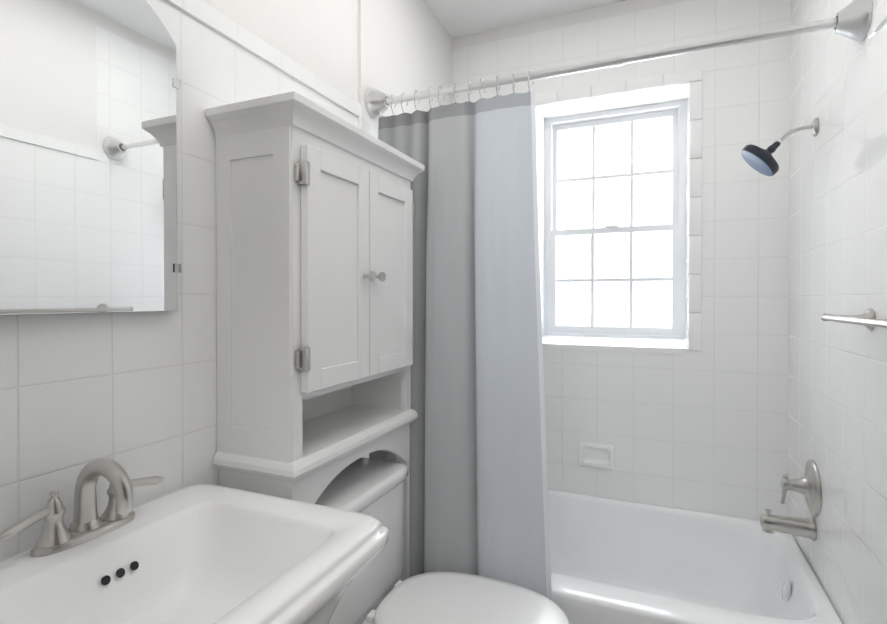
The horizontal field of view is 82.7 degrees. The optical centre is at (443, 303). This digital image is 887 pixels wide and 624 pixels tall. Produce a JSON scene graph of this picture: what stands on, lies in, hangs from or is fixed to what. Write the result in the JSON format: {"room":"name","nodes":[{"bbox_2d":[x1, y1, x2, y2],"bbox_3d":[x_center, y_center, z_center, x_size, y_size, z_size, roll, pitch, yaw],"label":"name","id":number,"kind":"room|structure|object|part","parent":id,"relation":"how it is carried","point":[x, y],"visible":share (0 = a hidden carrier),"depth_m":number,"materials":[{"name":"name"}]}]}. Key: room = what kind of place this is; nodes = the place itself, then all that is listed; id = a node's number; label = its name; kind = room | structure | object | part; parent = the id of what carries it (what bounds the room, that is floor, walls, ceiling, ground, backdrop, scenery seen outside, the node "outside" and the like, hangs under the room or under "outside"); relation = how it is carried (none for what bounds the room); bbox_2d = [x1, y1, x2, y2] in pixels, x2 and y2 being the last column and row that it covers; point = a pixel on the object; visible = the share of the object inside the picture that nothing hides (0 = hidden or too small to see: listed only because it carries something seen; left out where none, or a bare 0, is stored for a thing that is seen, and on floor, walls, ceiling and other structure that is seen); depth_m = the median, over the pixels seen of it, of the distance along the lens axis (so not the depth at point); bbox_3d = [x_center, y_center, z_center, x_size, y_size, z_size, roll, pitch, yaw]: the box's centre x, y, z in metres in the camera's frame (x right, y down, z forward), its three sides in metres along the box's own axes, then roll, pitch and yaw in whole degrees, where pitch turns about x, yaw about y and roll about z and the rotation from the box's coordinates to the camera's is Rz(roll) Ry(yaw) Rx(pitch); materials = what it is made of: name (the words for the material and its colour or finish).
{"room":"bathroom","nodes":[
{"label":"bathroom","id":0,"kind":"room"},
{"bbox_2d":[0,0,452,559],"bbox_3d":[-0.494,-0.034,1.511,0.192,2.570,2.310,0,1,23],"label":"wall","id":1,"kind":"structure","parent":0,"point":[134,394],"depth_m":1.12,"materials":[{"name":"tile"}]},
{"bbox_2d":[0,0,180,314],"bbox_3d":[-0.656,-0.313,0.877,0.024,0.660,0.436,0,1,23],"label":"mirror","id":2,"kind":"object","parent":1,"relation":"attached to","point":[88,172],"visible":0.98,"depth_m":0.90,"materials":[{"name":"clear glass"}]},
{"bbox_2d":[423,0,625,37],"bbox_3d":[0.090,-1.362,0.821,1.797,0.100,3.700,0,1,23],"label":"ceiling","id":3,"kind":"structure","parent":0,"point":[457,18],"depth_m":2.29,"materials":[{"name":"white paint"}]},
{"bbox_2d":[453,0,790,519],"bbox_3d":[0.755,-0.042,2.398,1.797,2.570,0.300,0,1,23],"label":"wall","id":4,"kind":"structure","parent":0,"point":[705,429],"depth_m":2.10,"materials":[{"name":"tile"}]},
{"bbox_2d":[579,442,614,469],"bbox_3d":[0.684,0.684,2.255,0.155,0.110,0.029,0,1,23],"label":"soap dish","id":5,"kind":"object","parent":4,"relation":"attached to","point":[597,455],"visible":1,"depth_m":2.26,"materials":[{"name":"white ceramic"}]},
{"bbox_2d":[535,68,702,354],"bbox_3d":[0.785,-0.382,2.368,0.745,1.190,0.287,0,1,23],"label":"window","id":6,"kind":"structure","parent":4,"relation":"in","point":[659,344],"depth_m":2.34,"materials":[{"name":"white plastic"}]},
{"bbox_3d":[0.814,-0.112,2.438,0.537,0.456,0.004,0,1,23],"label":"sash glass","id":7,"kind":"part","parent":6,"relation":"part of","materials":[{"name":"clear glass"}]},
{"bbox_3d":[0.814,-0.108,2.438,0.583,0.514,0.028,0,1,23],"label":"window sash","id":8,"kind":"part","parent":6,"relation":"part of","materials":[{"name":"white wood"}]},
{"bbox_3d":[0.827,-0.620,2.464,0.583,0.568,0.028,0,1,23],"label":"window sash","id":9,"kind":"part","parent":6,"relation":"part of","materials":[{"name":"white wood"}]},
{"bbox_2d":[788,0,886,623],"bbox_3d":[0.986,-0.028,0.883,0.187,2.570,2.310,0,1,23],"label":"wall","id":10,"kind":"structure","parent":0,"point":[837,404],"depth_m":1.42,"materials":[{"name":"tile"}]},
{"bbox_2d":[365,0,871,600],"bbox_3d":[0.384,0.213,1.511,1.424,1.967,0.192,0,1,23],"label":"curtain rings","id":11,"kind":"object","parent":10,"relation":"attached to","point":[479,492],"visible":0.71,"depth_m":1.59,"materials":[{"name":"white fabric"}]},
{"bbox_2d":[369,91,551,600],"bbox_3d":[0.047,0.264,1.632,0.663,1.863,0.151,0,1,23],"label":"shower curtain","id":12,"kind":"object","parent":11,"relation":"hanging from","point":[479,482],"depth_m":1.59,"materials":[{"name":"fabric"}]},
{"bbox_2d":[741,117,818,175],"bbox_3d":[1.118,-0.517,1.685,0.213,0.176,0.134,0,1,23],"label":"shower","id":13,"kind":"object","parent":10,"relation":"attached to","point":[760,160],"visible":0.98,"depth_m":1.67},
{"bbox_2d":[760,509,816,540],"bbox_3d":[1.147,0.738,1.685,0.151,0.080,0.068,0,1,23],"label":"tub spout","id":14,"kind":"object","parent":10,"relation":"attached to","point":[796,526],"visible":1,"depth_m":1.67,"materials":[{"name":"silver metal"}]},
{"bbox_2d":[780,460,821,515],"bbox_3d":[1.173,0.605,1.673,0.093,0.176,0.176,0,1,23],"label":"tub valve","id":15,"kind":"object","parent":10,"relation":"attached to","point":[808,486],"visible":1,"depth_m":1.64,"materials":[{"name":"silver metal"}]},
{"bbox_2d":[821,308,886,329],"bbox_3d":[0.907,0.040,1.020,0.078,0.052,0.660,0,1,23],"label":"rail","id":16,"kind":"object","parent":10,"relation":"attached to","point":[867,319],"visible":1,"depth_m":1.16,"materials":[{"name":"silver metal"}]},
{"bbox_3d":[0.090,1.307,0.846,1.797,0.100,3.700,0,1,23],"label":"floor","id":17,"kind":"structure","parent":0,"visible":0},
{"bbox_2d":[0,458,388,623],"bbox_3d":[-0.430,0.760,0.791,0.509,0.996,0.562,0,1,23],"label":"sink","id":18,"kind":"object","parent":17,"relation":"on","point":[204,554],"visible":1,"depth_m":0.86,"materials":[{"name":"white ceramic"}]},
{"bbox_2d":[0,458,163,556],"bbox_3d":[-0.575,0.329,0.849,0.136,0.136,0.267,0,1,23],"label":"faucet","id":19,"kind":"object","parent":18,"relation":"on","point":[89,534],"depth_m":0.84,"materials":[{"name":"silver metal"}]},
{"bbox_2d":[206,91,424,580],"bbox_3d":[-0.296,0.400,1.411,0.273,1.705,0.644,0,1,23],"label":"tall cabinet","id":20,"kind":"object","parent":17,"relation":"on","point":[315,210],"visible":1,"depth_m":1.18,"materials":[{"name":"white paint"}]},
{"bbox_3d":[-0.261,-0.079,1.248,0.020,0.557,0.260,0,1,23],"label":"door","id":21,"kind":"part","parent":20,"relation":"part of","materials":[{"name":"white paint"}]},
{"bbox_3d":[-0.185,-0.072,1.360,0.032,0.027,0.079,0,1,23],"label":"knob","id":22,"kind":"part","parent":20,"relation":"part of","materials":[{"name":"silver metal"}]},
{"bbox_3d":[-0.158,-0.081,1.491,0.020,0.557,0.260,0,1,23],"label":"door","id":23,"kind":"part","parent":20,"relation":"part of","materials":[{"name":"white paint"}]},
{"bbox_2d":[315,457,568,623],"bbox_3d":[-0.049,0.883,1.339,0.748,0.740,0.475,0,1,23],"label":"toilet","id":24,"kind":"object","parent":17,"relation":"on","point":[378,591],"visible":0.69,"depth_m":1.37,"materials":[{"name":"white ceramic"}]},
{"bbox_3d":[-0.290,0.532,1.438,0.224,0.040,0.475,0,1,23],"label":"tank lid","id":25,"kind":"part","parent":24,"relation":"part of","materials":[{"name":"white ceramic"}]},
{"bbox_3d":[-0.290,0.716,1.439,0.208,0.328,0.459,0,1,23],"label":"tank","id":26,"kind":"part","parent":24,"relation":"part of","materials":[{"name":"white ceramic"}]},
{"bbox_3d":[0.069,0.816,1.288,0.490,0.055,0.376,0,1,23],"label":"seat lid","id":27,"kind":"part","parent":24,"relation":"part of","materials":[{"name":"white plastic"}]},
{"bbox_2d":[548,489,842,623],"bbox_3d":[0.539,1.058,1.885,1.421,0.380,0.828,0,1,23],"label":"bathtub","id":28,"kind":"object","parent":17,"relation":"on","point":[615,561],"visible":0.6,"depth_m":2.00,"materials":[{"name":"white ceramic"}]}
]}

